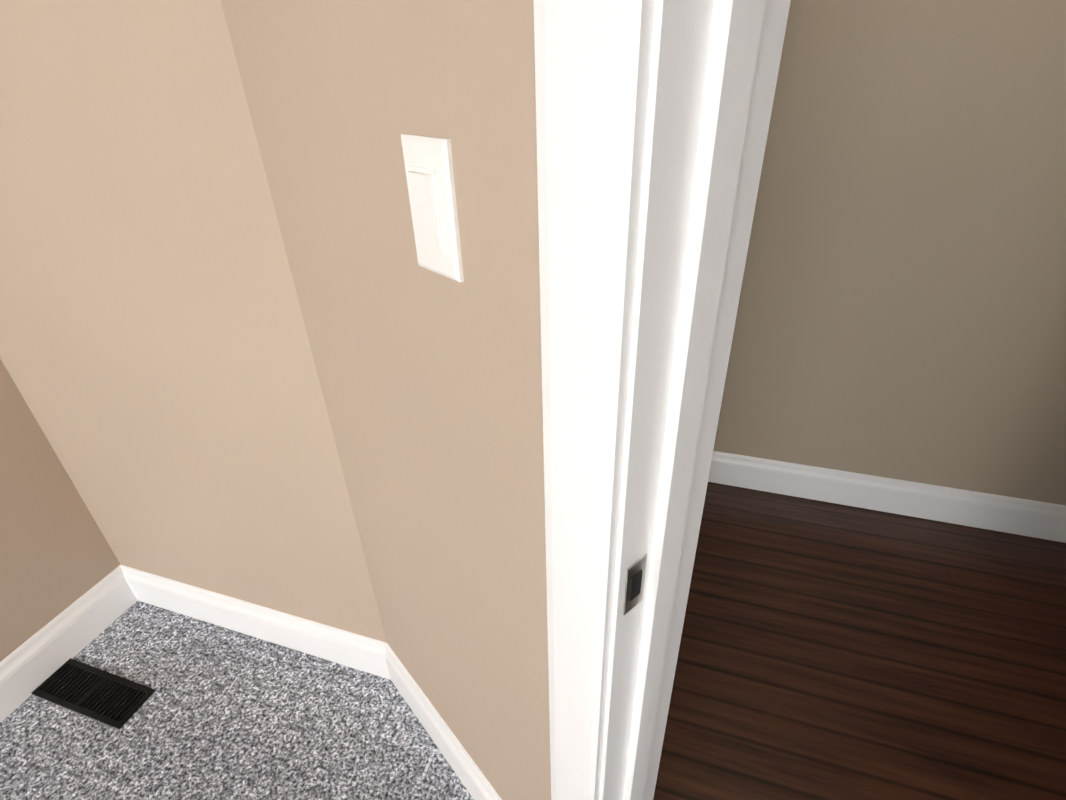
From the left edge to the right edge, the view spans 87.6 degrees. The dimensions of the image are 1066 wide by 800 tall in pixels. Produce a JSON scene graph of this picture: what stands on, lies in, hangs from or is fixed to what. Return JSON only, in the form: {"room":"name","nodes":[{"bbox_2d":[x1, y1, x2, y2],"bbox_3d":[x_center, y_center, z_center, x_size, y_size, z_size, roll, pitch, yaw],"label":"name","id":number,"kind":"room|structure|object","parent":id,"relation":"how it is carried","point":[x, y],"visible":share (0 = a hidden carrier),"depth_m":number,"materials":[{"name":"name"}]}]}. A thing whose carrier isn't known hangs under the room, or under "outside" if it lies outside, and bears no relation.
{"room":"empty bedroom","nodes":[
{"label":"empty bedroom","id":0,"kind":"room"},
{"bbox_2d":[0,359,119,661],"bbox_3d":[-1.538,-0.502,0.921,0.570,2.640,0.580,8,32,16],"label":"wall","id":1,"kind":"structure","parent":0,"point":[57,556],"depth_m":1.37,"materials":[{"name":"beige paint"}]},
{"bbox_2d":[0,565,501,799],"bbox_3d":[-1.275,2.012,-0.837,3.676,0.130,5.630,8,32,16],"label":"baseboard","id":2,"kind":"structure","parent":1,"relation":"attached to","point":[29,666],"depth_m":1.44,"materials":[{"name":"white paint"}]},
{"bbox_2d":[0,0,386,642],"bbox_3d":[-0.750,-0.514,0.897,0.940,2.640,0.120,8,32,16],"label":"wall","id":3,"kind":"structure","parent":0,"point":[156,357],"depth_m":1.02,"materials":[{"name":"beige paint"}]},
{"bbox_2d":[0,600,473,799],"bbox_3d":[-1.272,2.111,-0.778,3.776,0.100,5.730,8,32,16],"label":"floor carpet","id":4,"kind":"object","parent":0,"point":[221,713],"visible":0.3,"depth_m":1.30,"materials":[{"name":"grey carpet"}]},
{"bbox_2d":[31,658,154,729],"bbox_3d":[-1.108,0.734,1.399,0.300,0.006,0.100,8,32,16],"label":"air vent register","id":5,"kind":"object","parent":4,"relation":"on","point":[106,698],"visible":1,"depth_m":1.40,"materials":[{"name":"black metal"}]},
{"bbox_2d":[221,0,550,799],"bbox_3d":[0.356,-0.053,0.072,0.120,2.640,2.130,-25,38,-33],"label":"wall","id":6,"kind":"structure","parent":0,"point":[431,384],"depth_m":0.62,"materials":[{"name":"beige paint"}]},
{"bbox_2d":[401,134,463,282],"bbox_3d":[-0.089,-0.170,0.493,0.064,0.117,0.040,8,32,16],"label":"rocker light switch","id":7,"kind":"object","parent":6,"relation":"attached to","point":[430,176],"visible":1,"depth_m":0.48,"materials":[{"name":"white plastic"}]},
{"bbox_2d":[533,0,790,799],"bbox_3d":[0.390,0.202,0.190,0.160,2.080,0.990,-25,38,-33],"label":"door frame","id":8,"kind":"structure","parent":6,"relation":"attached to","point":[653,117],"depth_m":0.38,"materials":[{"name":"white paint"}]},
{"bbox_2d":[623,554,646,614],"bbox_3d":[0.092,0.168,0.505,0.026,0.060,0.004,-25,38,-33],"label":"strike plate","id":9,"kind":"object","parent":8,"relation":"attached to","point":[634,584],"depth_m":0.50,"materials":[{"name":"grey metal"}]},
{"bbox_2d":[653,482,1065,799],"bbox_3d":[0.064,1.147,0.756,5.800,0.096,3.700,8,32,16],"label":"floor","id":10,"kind":"structure","parent":0,"point":[830,651],"depth_m":1.42,"materials":[{"name":"brown wood"}]},
{"bbox_2d":[713,0,1065,504],"bbox_3d":[0.554,-0.879,1.434,6.040,2.640,0.120,8,32,16],"label":"wall","id":11,"kind":"structure","parent":0,"point":[901,312],"depth_m":1.47,"materials":[{"name":"paint"}]},
{"bbox_2d":[708,451,1065,542],"bbox_3d":[0.568,0.229,2.026,5.800,0.130,0.015,8,32,16],"label":"baseboard","id":12,"kind":"structure","parent":11,"relation":"attached to","point":[1023,517],"depth_m":1.84,"materials":[{"name":"white paint"}]}
]}

